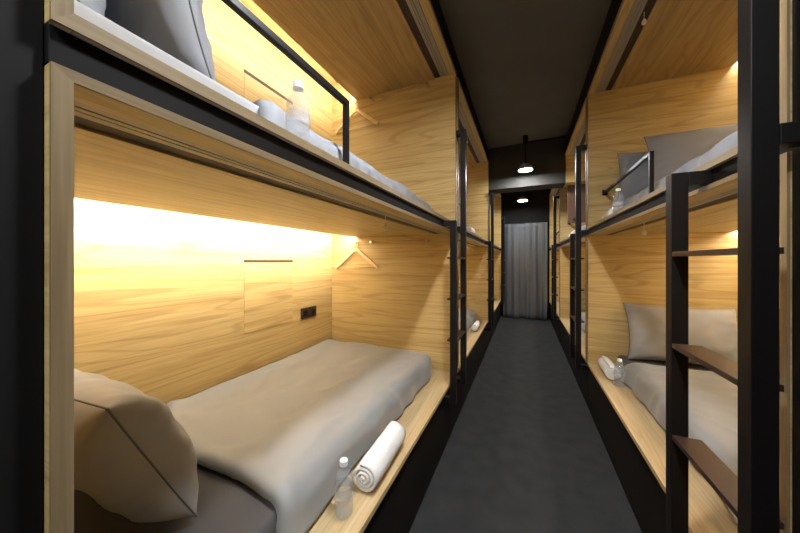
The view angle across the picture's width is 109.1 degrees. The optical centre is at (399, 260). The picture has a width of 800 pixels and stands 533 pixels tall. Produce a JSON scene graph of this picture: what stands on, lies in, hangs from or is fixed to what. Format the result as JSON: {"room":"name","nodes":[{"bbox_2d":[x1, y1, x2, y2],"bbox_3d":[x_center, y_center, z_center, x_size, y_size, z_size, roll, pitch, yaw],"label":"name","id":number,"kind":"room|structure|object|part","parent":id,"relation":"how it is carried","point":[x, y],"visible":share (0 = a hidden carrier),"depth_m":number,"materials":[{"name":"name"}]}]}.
{"room":"dormitory","nodes":[
{"label":"dormitory","id":0,"kind":"room"},
{"bbox_2d":[0,0,42,532],"bbox_3d":[-1.289,-0.189,-0.175,1.208,2.978,1.626,0,0,24],"label":"wall","id":1,"kind":"structure","parent":0,"point":[21,21],"depth_m":0.31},
{"bbox_2d":[500,189,549,317],"bbox_3d":[2.944,-0.190,6.734,3.440,2.980,0.100,0,0,24],"label":"wall","id":2,"kind":"structure","parent":0,"point":[548,249],"depth_m":6.50,"materials":[{"name":"black paint"}]},
{"bbox_2d":[502,189,548,224],"bbox_3d":[2.862,-1.274,6.547,0.970,0.808,0.290,0,0,24],"label":"trim","id":3,"kind":"structure","parent":2,"relation":"attached to","point":[536,209],"depth_m":6.40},
{"bbox_2d":[502,221,548,319],"bbox_3d":[2.790,0.217,6.381,0.957,2.166,0.097,0,0,24],"label":"curtain","id":4,"kind":"object","parent":3,"relation":"hanging from","point":[525,242],"visible":0.98,"depth_m":6.34,"materials":[{"name":"grey fabric"}]},
{"bbox_3d":[2.790,-0.857,6.382,0.956,0.019,0.020,0,0,24],"label":"rail","id":5,"kind":"part","parent":4,"relation":"part of","materials":[{"name":"black metal"}]},
{"bbox_2d":[409,315,641,532],"bbox_3d":[1.162,1.325,2.657,3.600,0.050,9.000,0,0,24],"label":"floor","id":6,"kind":"structure","parent":0,"point":[525,451],"depth_m":1.90,"materials":[{"name":"grey carpet"}]},
{"bbox_2d":[43,61,453,532],"bbox_3d":[-0.522,0.514,1.521,1.195,1.572,2.096,0,0,24],"label":"pod","id":7,"kind":"object","parent":6,"relation":"on","point":[183,257],"visible":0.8,"depth_m":1.31,"materials":[{"name":"brown wood"}]},
{"bbox_3d":[-0.940,0.316,0.570,1.190,1.175,0.018,0,0,24],"label":"panel","id":8,"kind":"part","parent":7,"relation":"part of","materials":[{"name":"brown wood"}]},
{"bbox_2d":[74,463,276,532],"bbox_3d":[-0.600,0.825,1.554,0.975,0.108,2.040,0,0,24],"label":"mattress","id":9,"kind":"object","parent":7,"relation":"on","point":[225,504],"visible":0.02,"depth_m":0.86,"materials":[{"name":"grey fabric"}]},
{"bbox_2d":[74,368,198,522],"bbox_3d":[-0.912,0.542,0.885,0.628,0.403,0.323,0,0,26],"label":"pillow","id":10,"kind":"object","parent":9,"relation":"on","point":[132,456],"visible":0.73,"depth_m":0.74,"materials":[{"name":"grey fabric"}]},
{"bbox_2d":[166,339,431,532],"bbox_3d":[-0.483,0.790,1.755,1.026,0.163,1.579,0,0,24],"label":"duvet","id":11,"kind":"object","parent":9,"relation":"on","point":[282,429],"visible":0.99,"depth_m":1.33,"materials":[{"name":"grey fabric"}]},
{"bbox_3d":[-1.062,0.316,1.758,0.015,1.175,2.059,0,0,24],"label":"panel","id":12,"kind":"part","parent":7,"relation":"part of","materials":[{"name":"brown wood"}]},
{"bbox_2d":[43,0,456,228],"bbox_3d":[-0.522,-0.952,1.521,1.195,1.449,2.096,0,0,24],"label":"pod","id":13,"kind":"object","parent":7,"relation":"on","point":[392,58],"visible":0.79,"depth_m":1.83,"materials":[{"name":"brown wood"}]},
{"bbox_3d":[-0.940,-0.975,0.570,1.190,1.402,0.018,0,0,24],"label":"panel","id":14,"kind":"part","parent":13,"relation":"part of","materials":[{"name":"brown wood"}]},
{"bbox_2d":[74,0,259,114],"bbox_3d":[-0.603,-0.370,1.555,0.970,0.150,2.040,0,0,24],"label":"mattress","id":15,"kind":"object","parent":13,"relation":"on","point":[81,10],"visible":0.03,"depth_m":0.58,"materials":[{"name":"grey fabric"}]},
{"bbox_2d":[76,0,105,16],"bbox_3d":[-0.943,-0.685,0.688,0.645,0.464,0.181,0,0,26],"label":"pillow","id":16,"kind":"object","parent":15,"relation":"on","point":[99,6],"visible":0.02,"depth_m":0.62,"materials":[{"name":"grey fabric"}]},
{"bbox_2d":[105,0,215,80],"bbox_3d":[-0.825,-0.685,0.859,0.604,0.429,0.250,0,0,21],"label":"pillow","id":17,"kind":"object","parent":15,"relation":"on","point":[175,27],"visible":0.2,"depth_m":0.75,"materials":[{"name":"grey fabric"}]},
{"bbox_2d":[252,99,430,208],"bbox_3d":[-0.500,-0.403,1.724,1.016,0.198,1.649,0,0,24],"label":"duvet","id":18,"kind":"object","parent":15,"relation":"on","point":[269,110],"visible":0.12,"depth_m":1.00,"materials":[{"name":"grey fabric"}]},
{"bbox_3d":[-1.062,-0.975,1.758,0.015,1.402,2.059,0,0,24],"label":"panel","id":19,"kind":"part","parent":13,"relation":"part of","materials":[{"name":"brown wood"}]},
{"bbox_3d":[-0.353,-0.453,0.744,0.019,0.316,0.759,0,0,24],"label":"guard rail","id":20,"kind":"part","parent":13,"relation":"part of","materials":[{"name":"brown metal"}]},
{"bbox_2d":[292,80,303,91],"bbox_3d":[-0.277,-0.391,0.776,0.064,0.189,0.064,0,0,-39],"label":"water bottle","id":21,"kind":"object","parent":13,"relation":"on","point":[298,86],"visible":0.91,"depth_m":0.77,"materials":[{"name":"grey plastic"}]},
{"bbox_3d":[-0.472,-1.474,1.500,0.743,0.018,2.059,0,0,24],"label":"ceiling panel","id":22,"kind":"part","parent":13,"relation":"part of","materials":[{"name":"brown wood"}]},
{"bbox_2d":[335,102,378,133],"bbox_3d":[-0.394,-1.302,2.557,0.458,0.251,0.016,0,0,24],"label":"hanger","id":23,"kind":"object","parent":13,"relation":"hanging from","point":[354,111],"visible":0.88,"depth_m":2.54,"materials":[{"name":"brown wood"}]},
{"bbox_3d":[-0.108,-0.975,2.474,1.190,1.402,0.018,0,0,24],"label":"panel","id":24,"kind":"part","parent":13,"relation":"part of","materials":[{"name":"brown wood"}]},
{"bbox_3d":[-0.017,-1.413,2.376,0.510,0.010,0.011,0,0,24],"label":"hanging rail","id":25,"kind":"part","parent":13,"relation":"part of","materials":[{"name":"wood"}]},
{"bbox_2d":[431,0,454,66],"bbox_3d":[0.000,-1.581,1.294,0.023,0.193,2.097,0,0,24],"label":"trim","id":26,"kind":"structure","parent":13,"relation":"attached to","point":[435,3],"depth_m":1.97,"materials":[{"name":"black metal"}]},
{"bbox_3d":[-0.472,-0.224,1.500,0.743,0.018,2.059,0,0,24],"label":"ceiling panel","id":27,"kind":"part","parent":7,"relation":"part of","materials":[{"name":"brown wood"}]},
{"bbox_3d":[-0.786,0.430,2.355,0.012,0.087,0.085,0,0,24],"label":"socket plate","id":28,"kind":"part","parent":7,"relation":"part of","materials":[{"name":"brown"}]},
{"bbox_3d":[-0.748,0.430,2.442,0.012,0.087,0.085,0,0,24],"label":"socket plate","id":29,"kind":"part","parent":7,"relation":"part of","materials":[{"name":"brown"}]},
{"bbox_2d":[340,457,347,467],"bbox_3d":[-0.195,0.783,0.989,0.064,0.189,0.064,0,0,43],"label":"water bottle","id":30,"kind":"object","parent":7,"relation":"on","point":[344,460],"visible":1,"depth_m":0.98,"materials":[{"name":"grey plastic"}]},
{"bbox_2d":[335,241,378,268],"bbox_3d":[-0.394,-0.052,2.557,0.458,0.251,0.016,0,0,24],"label":"hanger","id":31,"kind":"object","parent":7,"relation":"hanging from","point":[359,251],"visible":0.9,"depth_m":2.55,"materials":[{"name":"brown wood"}]},
{"bbox_2d":[353,421,405,491],"bbox_3d":[-0.077,0.817,1.218,0.106,0.107,0.328,0,0,22],"label":"rolled towel","id":32,"kind":"object","parent":7,"relation":"on","point":[372,467],"visible":1,"depth_m":1.13,"materials":[{"name":"white fabric"}]},
{"bbox_3d":[-0.108,0.316,2.474,1.190,1.175,0.018,0,0,24],"label":"panel","id":33,"kind":"part","parent":7,"relation":"part of","materials":[{"name":"brown wood"}]},
{"bbox_3d":[-0.017,-0.163,2.376,0.510,0.010,0.011,0,0,24],"label":"hanging rail","id":34,"kind":"part","parent":7,"relation":"part of","materials":[{"name":"metal"}]},
{"bbox_3d":[0.002,1.102,1.292,0.018,0.396,2.096,0,0,24],"label":"kick plate","id":35,"kind":"part","parent":7,"relation":"part of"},
{"bbox_2d":[442,129,466,404],"bbox_3d":[0.399,-0.031,2.060,0.094,1.958,0.375,0,0,24],"label":"ladder","id":36,"kind":"object","parent":7,"relation":"attached to","point":[456,335],"visible":0.98,"depth_m":2.18,"materials":[{"name":"brown metal"}]},
{"bbox_3d":[0.356,0.340,1.896,0.040,1.217,0.040,0,0,24],"label":"short post","id":37,"kind":"part","parent":36,"relation":"part of","materials":[{"name":"brown metal"}]},
{"bbox_3d":[0.491,-0.031,2.203,0.040,1.958,0.040,0,0,24],"label":"tall post","id":38,"kind":"part","parent":36,"relation":"part of","materials":[{"name":"brown metal"}]},
{"bbox_2d":[454,52,455,424],"bbox_3d":[-0.105,-0.189,2.515,1.192,2.978,0.055,0,0,24],"label":"trim","id":39,"kind":"structure","parent":6,"relation":"on","point":[455,52],"depth_m":2.29,"materials":[{"name":"black metal"}]},
{"bbox_2d":[456,233,487,420],"bbox_3d":[0.344,0.514,3.503,1.195,1.572,2.111,0,0,24],"label":"pod","id":40,"kind":"object","parent":6,"relation":"on","point":[477,252],"visible":0.23,"depth_m":4.13,"materials":[{"name":"brown wood"}]},
{"bbox_3d":[-0.077,0.316,2.545,1.190,1.175,0.018,0,0,24],"label":"panel","id":41,"kind":"part","parent":40,"relation":"part of","materials":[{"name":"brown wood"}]},
{"bbox_3d":[0.868,1.102,3.274,0.018,0.396,2.111,0,0,24],"label":"kick plate","id":42,"kind":"part","parent":40,"relation":"part of","materials":[{"name":"black"}]},
{"bbox_2d":[457,77,488,244],"bbox_3d":[0.344,-0.952,3.503,1.195,1.449,2.111,0,0,24],"label":"pod","id":43,"kind":"object","parent":40,"relation":"on","point":[477,160],"visible":0.16,"depth_m":4.22,"materials":[{"name":"brown wood"}]},
{"bbox_3d":[-0.077,-0.975,2.545,1.190,1.402,0.018,0,0,24],"label":"panel","id":44,"kind":"part","parent":43,"relation":"part of","materials":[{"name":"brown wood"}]},
{"bbox_3d":[0.394,-1.474,3.481,0.743,0.018,2.074,0,0,24],"label":"ceiling panel","id":45,"kind":"part","parent":43,"relation":"part of","materials":[{"name":"brown wood"}]},
{"bbox_2d":[467,226,474,232],"bbox_3d":[0.787,-0.342,3.203,0.080,0.082,0.288,0,0,24],"label":"rolled towel","id":46,"kind":"object","parent":43,"relation":"on","point":[469,228],"visible":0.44,"depth_m":3.08,"materials":[{"name":"white fabric"}]},
{"bbox_2d":[456,54,486,154],"bbox_3d":[0.866,-1.581,3.275,0.023,0.193,2.112,0,0,24],"label":"trim","id":47,"kind":"structure","parent":43,"relation":"attached to","point":[460,76],"depth_m":2.86,"materials":[{"name":"black metal"}]},
{"bbox_3d":[0.761,-0.975,4.463,1.190,1.402,0.018,0,0,24],"label":"panel","id":48,"kind":"part","parent":43,"relation":"part of","materials":[{"name":"brown wood"}]},
{"bbox_3d":[0.761,0.316,4.463,1.190,1.175,0.018,0,0,24],"label":"panel","id":49,"kind":"part","parent":40,"relation":"part of","materials":[{"name":"brown wood"}]},
{"bbox_2d":[471,321,480,330],"bbox_3d":[0.978,0.832,3.665,0.081,0.081,0.288,0,0,24],"label":"rolled towel","id":50,"kind":"object","parent":40,"relation":"on","point":[475,326],"visible":1,"depth_m":3.55,"materials":[{"name":"white fabric"}]},
{"bbox_2d":[484,192,493,330],"bbox_3d":[1.268,-0.031,4.048,0.094,1.958,0.375,0,0,24],"label":"ladder","id":51,"kind":"object","parent":40,"relation":"attached to","point":[490,259],"visible":0.94,"depth_m":3.88,"materials":[{"name":"brown metal"}]},
{"bbox_3d":[1.226,0.340,3.884,0.040,1.217,0.040,0,0,24],"label":"short post","id":52,"kind":"part","parent":51,"relation":"part of","materials":[{"name":"brown metal"}]},
{"bbox_3d":[1.360,-0.031,4.191,0.040,1.958,0.040,0,0,24],"label":"tall post","id":53,"kind":"part","parent":51,"relation":"part of","materials":[{"name":"brown metal"}]},
{"bbox_3d":[0.266,0.825,3.535,0.975,0.108,2.055,0,0,24],"label":"mattress","id":54,"kind":"object","parent":40,"relation":"on","visible":0},
{"bbox_2d":[459,309,475,340],"bbox_3d":[0.358,0.783,3.683,1.022,0.175,1.713,0,0,24],"label":"duvet","id":55,"kind":"object","parent":54,"relation":"on","point":[471,314],"visible":0.07,"depth_m":3.90,"materials":[{"name":"grey fabric"}]},
{"bbox_2d":[487,196,489,347],"bbox_3d":[0.820,0.122,4.632,1.192,2.355,0.335,0,0,24],"label":"trim","id":56,"kind":"structure","parent":6,"relation":"on","point":[488,332],"depth_m":4.50,"materials":[{"name":"black metal"}]},
{"bbox_2d":[487,137,565,193],"bbox_3d":[1.794,-1.369,4.214,1.112,0.618,0.300,0,0,24],"label":"trim","id":57,"kind":"structure","parent":56,"relation":"on","point":[547,158],"depth_m":4.05,"materials":[{"name":"grey paint"}]},
{"bbox_2d":[490,248,500,340],"bbox_3d":[1.335,0.514,5.768,1.195,1.572,2.156,0,0,24],"label":"pod","id":58,"kind":"object","parent":6,"relation":"on","point":[497,253],"visible":0.1,"depth_m":6.51,"materials":[{"name":"brown wood"}]},
{"bbox_3d":[1.859,1.102,5.539,0.018,0.396,2.156,0,0,24],"label":"kick plate","id":59,"kind":"part","parent":58,"relation":"part of","materials":[{"name":"black metal"}]},
{"bbox_2d":[490,193,500,250],"bbox_3d":[1.335,-0.952,5.768,1.195,1.449,2.156,0,0,24],"label":"pod","id":60,"kind":"object","parent":58,"relation":"on","point":[497,197],"visible":0.15,"depth_m":6.52,"materials":[{"name":"brown wood"}]},
{"bbox_3d":[0.904,-0.975,4.790,1.190,1.402,0.018,0,0,24],"label":"panel","id":61,"kind":"part","parent":60,"relation":"part of","materials":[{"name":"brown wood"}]},
{"bbox_3d":[1.761,-0.975,6.749,1.190,1.402,0.018,0,0,24],"label":"panel","id":62,"kind":"part","parent":60,"relation":"part of","materials":[{"name":"brown wood"}]},
{"bbox_3d":[1.761,0.316,6.749,1.190,1.175,0.018,0,0,24],"label":"panel","id":63,"kind":"part","parent":58,"relation":"part of","materials":[{"name":"brown wood"}]},
{"bbox_2d":[499,216,504,304],"bbox_3d":[2.268,-0.031,6.335,0.094,1.958,0.375,0,0,24],"label":"ladder","id":64,"kind":"object","parent":58,"relation":"attached to","point":[502,302],"visible":0.93,"depth_m":6.45,"materials":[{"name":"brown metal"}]},
{"bbox_3d":[2.225,0.340,6.170,0.040,1.217,0.040,0,0,24],"label":"short post","id":65,"kind":"part","parent":64,"relation":"part of","materials":[{"name":"brown metal"}]},
{"bbox_3d":[2.359,-0.031,6.477,0.040,1.958,0.040,0,0,24],"label":"tall post","id":66,"kind":"part","parent":64,"relation":"part of","materials":[{"name":"brown metal"}]},
{"bbox_2d":[549,247,560,343],"bbox_3d":[3.430,0.514,5.120,1.187,1.572,1.946,0,0,24],"label":"pod","id":67,"kind":"object","parent":6,"relation":"on","point":[556,325],"visible":0.15,"depth_m":6.16,"materials":[{"name":"brown wood"}]},
{"bbox_2d":[549,188,559,249],"bbox_3d":[3.430,-0.952,5.120,1.187,1.449,1.946,0,0,24],"label":"pod","id":68,"kind":"object","parent":67,"relation":"on","point":[554,192],"visible":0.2,"depth_m":6.18,"materials":[{"name":"brown wood"}]},
{"bbox_3d":[3.818,-0.975,6.002,1.182,1.402,0.018,0,0,24],"label":"panel","id":69,"kind":"part","parent":68,"relation":"part of","materials":[{"name":"brown wood"}]},
{"bbox_3d":[3.818,0.316,6.002,1.182,1.175,0.018,0,0,24],"label":"panel","id":70,"kind":"part","parent":67,"relation":"part of","materials":[{"name":"brown wood"}]},
{"bbox_3d":[2.910,1.102,5.347,0.018,0.396,1.946,0,0,24],"label":"kick plate","id":71,"kind":"part","parent":67,"relation":"part of","materials":[{"name":"black"}]},
{"bbox_2d":[560,236,587,405],"bbox_3d":[2.605,0.514,3.235,1.187,1.572,2.061,0,0,24],"label":"pod","id":72,"kind":"object","parent":6,"relation":"on","point":[581,376],"visible":0.2,"depth_m":4.15,"materials":[{"name":"brown wood"}]},
{"bbox_3d":[3.017,0.316,4.170,1.182,1.175,0.018,0,0,24],"label":"panel","id":73,"kind":"part","parent":72,"relation":"part of","materials":[{"name":"brown wood"}]},
{"bbox_2d":[560,97,587,245],"bbox_3d":[2.605,-0.952,3.235,1.187,1.449,2.061,0,0,24],"label":"pod","id":74,"kind":"object","parent":72,"relation":"on","point":[579,135],"visible":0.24,"depth_m":3.84,"materials":[{"name":"brown wood"}]},
{"bbox_2d":[551,196,560,321],"bbox_3d":[2.513,-0.031,4.590,0.102,1.958,0.375,0,0,24],"label":"ladder","id":75,"kind":"object","parent":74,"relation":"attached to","point":[554,294],"visible":0.94,"depth_m":4.44,"materials":[{"name":"brown metal"}]},
{"bbox_3d":[2.552,0.340,4.756,0.040,1.217,0.040,0,0,24],"label":"short post","id":76,"kind":"part","parent":75,"relation":"part of","materials":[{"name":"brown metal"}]},
{"bbox_3d":[2.418,-0.031,4.449,0.040,1.958,0.040,0,0,24],"label":"tall post","id":77,"kind":"part","parent":75,"relation":"part of","materials":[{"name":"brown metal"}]},
{"bbox_3d":[3.017,-0.975,4.170,1.182,1.402,0.018,0,0,24],"label":"panel","id":78,"kind":"part","parent":74,"relation":"part of","materials":[{"name":"brown wood"}]},
{"bbox_3d":[2.864,-0.794,3.776,1.113,0.529,0.015,0,0,24],"label":"privacy panel","id":79,"kind":"part","parent":74,"relation":"part of","materials":[{"name":"brown wood"}]},
{"bbox_2d":[566,73,587,148],"bbox_3d":[2.088,-1.567,3.462,0.023,0.223,2.062,0,0,24],"label":"trim","id":80,"kind":"structure","parent":74,"relation":"attached to","point":[583,95],"depth_m":2.97,"materials":[{"name":"black metal"}]},
{"bbox_3d":[2.199,-0.975,2.298,1.182,1.402,0.018,0,0,24],"label":"panel","id":81,"kind":"part","parent":74,"relation":"part of","materials":[{"name":"brown wood"}]},
{"bbox_3d":[2.086,1.102,3.462,0.018,0.396,2.061,0,0,24],"label":"kick plate","id":82,"kind":"part","parent":72,"relation":"part of","materials":[{"name":"black"}]},
{"bbox_2d":[570,144,589,370],"bbox_3d":[1.666,-0.031,2.652,0.102,1.958,0.375,0,0,24],"label":"ladder","id":83,"kind":"object","parent":72,"relation":"attached to","point":[575,239],"visible":0.93,"depth_m":2.50,"materials":[{"name":"brown metal"}]},
{"bbox_3d":[1.705,0.340,2.818,0.040,1.217,0.040,0,0,24],"label":"short post","id":84,"kind":"part","parent":83,"relation":"part of","materials":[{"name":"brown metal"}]},
{"bbox_3d":[1.570,-0.031,2.511,0.040,1.958,0.040,0,0,24],"label":"tall post","id":85,"kind":"part","parent":83,"relation":"part of","materials":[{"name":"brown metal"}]},
{"bbox_3d":[2.199,0.316,2.298,1.182,1.175,0.018,0,0,24],"label":"panel","id":86,"kind":"part","parent":72,"relation":"part of","materials":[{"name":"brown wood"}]},
{"bbox_3d":[2.685,0.825,3.198,0.961,0.108,2.005,0,0,24],"label":"mattress","id":87,"kind":"object","parent":72,"relation":"on","visible":0},
{"bbox_2d":[581,313,584,332],"bbox_3d":[2.594,0.787,3.055,1.009,0.167,1.663,0,0,24],"label":"duvet","id":88,"kind":"object","parent":87,"relation":"on","point":[582,314],"visible":0.02,"depth_m":3.62,"materials":[{"name":"grey fabric"}]},
{"bbox_2d":[588,71,588,408],"bbox_3d":[2.197,-0.189,2.259,1.184,2.978,0.050,0,0,24],"label":"trim","id":89,"kind":"structure","parent":6,"relation":"on","point":[588,71],"depth_m":2.51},
{"bbox_2d":[587,152,791,532],"bbox_3d":[1.758,0.514,1.297,1.187,1.572,2.061,0,0,24],"label":"pod","id":90,"kind":"object","parent":6,"relation":"on","point":[626,258],"visible":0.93,"depth_m":1.72,"materials":[{"name":"brown wood"}]},
{"bbox_2d":[598,356,619,379],"bbox_3d":[1.617,0.824,2.212,0.094,0.095,0.298,0,0,26],"label":"rolled towel","id":91,"kind":"object","parent":90,"relation":"on","point":[608,367],"visible":1,"depth_m":2.11,"materials":[{"name":"white fabric"}]},
{"bbox_3d":[1.238,1.102,1.524,0.018,0.396,2.061,0,0,24],"label":"kick plate","id":92,"kind":"part","parent":90,"relation":"part of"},
{"bbox_3d":[2.170,0.316,2.232,1.182,1.175,0.018,0,0,24],"label":"panel","id":93,"kind":"part","parent":90,"relation":"part of","materials":[{"name":"brown wood"}]},
{"bbox_2d":[617,355,710,370],"bbox_3d":[1.838,0.825,1.260,0.961,0.108,2.005,0,0,24],"label":"mattress","id":94,"kind":"object","parent":90,"relation":"on","point":[625,361],"visible":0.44,"depth_m":2.17,"materials":[{"name":"grey fabric"}]},
{"bbox_2d":[620,363,737,526],"bbox_3d":[1.750,0.787,1.141,1.022,0.168,1.711,0,0,24],"label":"duvet","id":95,"kind":"object","parent":94,"relation":"on","point":[713,399],"visible":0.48,"depth_m":1.51,"materials":[{"name":"grey fabric"}]},
{"bbox_2d":[623,303,737,364],"bbox_3d":[2.085,0.548,2.122,0.665,0.424,0.243,0,0,23],"label":"pillow","id":96,"kind":"object","parent":94,"relation":"on","point":[716,330],"visible":0.69,"depth_m":2.07,"materials":[{"name":"grey fabric"}]},
{"bbox_3d":[1.709,-0.224,1.318,0.735,0.018,2.024,0,0,24],"label":"ceiling panel","id":97,"kind":"part","parent":90,"relation":"part of","materials":[{"name":"brown wood"}]},
{"bbox_2d":[587,0,791,233],"bbox_3d":[1.758,-0.952,1.297,1.187,1.449,2.061,0,0,24],"label":"pod","id":98,"kind":"object","parent":90,"relation":"on","point":[664,66],"visible":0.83,"depth_m":2.10,"materials":[{"name":"brown wood"}]},
{"bbox_2d":[589,0,621,86],"bbox_3d":[1.241,-1.567,1.524,0.023,0.223,2.062,0,0,24],"label":"trim","id":99,"kind":"structure","parent":98,"relation":"attached to","point":[615,4],"depth_m":2.00,"materials":[{"name":"black metal"}]},
{"bbox_2d":[602,207,619,218],"bbox_3d":[1.562,-0.341,2.111,0.079,0.079,0.308,0,0,29],"label":"rolled towel","id":100,"kind":"object","parent":98,"relation":"on","point":[611,210],"visible":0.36,"depth_m":1.99,"materials":[{"name":"white fabric"}]},
{"bbox_3d":[1.537,-0.441,1.963,0.019,0.292,0.969,0,0,24],"label":"guard rail","id":101,"kind":"part","parent":98,"relation":"part of","materials":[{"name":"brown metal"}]},
{"bbox_3d":[2.170,-0.975,2.232,1.182,1.402,0.018,0,0,24],"label":"panel","id":102,"kind":"part","parent":98,"relation":"part of","materials":[{"name":"brown wood"}]},
{"bbox_3d":[1.709,-1.444,1.318,0.735,0.018,2.024,0,0,24],"label":"ceiling panel","id":103,"kind":"part","parent":98,"relation":"part of","materials":[{"name":"brown wood"}]},
{"bbox_3d":[1.351,-0.975,0.360,1.182,1.402,0.018,0,0,24],"label":"panel","id":104,"kind":"part","parent":98,"relation":"part of","materials":[{"name":"brown wood"}]},
{"bbox_3d":[1.840,-0.370,1.259,0.956,0.150,2.005,0,0,24],"label":"mattress","id":105,"kind":"object","parent":98,"relation":"on","visible":0},
{"bbox_2d":[617,152,647,203],"bbox_3d":[1.992,-0.665,2.198,0.525,0.405,0.156,0,0,24],"label":"pillow","id":106,"kind":"object","parent":105,"relation":"on","point":[635,182],"visible":0.23,"depth_m":2.23,"materials":[{"name":"grey fabric"}]},
{"bbox_2d":[623,131,737,207],"bbox_3d":[1.759,-0.403,1.150,1.011,0.199,1.732,0,0,24],"label":"duvet","id":107,"kind":"object","parent":105,"relation":"on","point":[729,142],"visible":0.2,"depth_m":1.19,"materials":[{"name":"grey fabric"}]},
{"bbox_2d":[644,124,737,182],"bbox_3d":[2.106,-0.705,1.947,0.666,0.451,0.232,0,0,23],"label":"pillow","id":108,"kind":"object","parent":107,"relation":"on","point":[672,151],"visible":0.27,"depth_m":1.94,"materials":[{"name":"grey fabric"}]},
{"bbox_2d":[666,0,799,532],"bbox_3d":[0.821,-0.031,0.719,0.102,1.958,0.375,0,0,24],"label":"ladder","id":109,"kind":"object","parent":90,"relation":"attached to","point":[753,496],"visible":1,"depth_m":0.58,"materials":[{"name":"brown metal"}]},
{"bbox_3d":[0.859,0.340,0.885,0.040,1.217,0.040,0,0,24],"label":"short post","id":110,"kind":"part","parent":109,"relation":"part of","materials":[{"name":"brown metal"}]},
{"bbox_3d":[0.725,-0.031,0.578,0.040,1.958,0.040,0,0,24],"label":"tall post","id":111,"kind":"part","parent":109,"relation":"part of","materials":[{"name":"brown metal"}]},
{"bbox_3d":[1.351,0.316,0.360,1.182,1.175,0.018,0,0,24],"label":"panel","id":112,"kind":"part","parent":90,"relation":"part of","materials":[{"name":"brown wood"}]},
{"bbox_2d":[439,0,611,148],"bbox_3d":[1.162,-1.705,2.657,3.600,0.050,9.000,0,0,24],"label":"ceiling","id":113,"kind":"structure","parent":0,"point":[525,64],"depth_m":2.35,"materials":[{"name":"black paint"}]},
{"bbox_2d":[518,191,527,201],"bbox_3d":[2.644,-1.445,5.665,0.564,0.466,0.188,0,0,24],"label":"ceiling lamp","id":114,"kind":"object","parent":113,"relation":"hanging from","point":[521,199],"visible":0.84,"depth_m":5.71,"materials":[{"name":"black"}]},
{"bbox_2d":[518,135,565,171],"bbox_3d":[1.856,-1.448,3.751,0.564,0.461,0.188,0,0,24],"label":"ceiling lamp","id":115,"kind":"object","parent":113,"relation":"hanging from","point":[525,167],"visible":1,"depth_m":3.79,"materials":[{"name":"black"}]},
{"bbox_2d":[792,0,799,532],"bbox_3d":[0.891,-0.189,-0.733,1.210,2.978,2.350,0,0,24],"label":"wall","id":116,"kind":"structure","parent":0,"point":[795,3],"depth_m":0.58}
]}

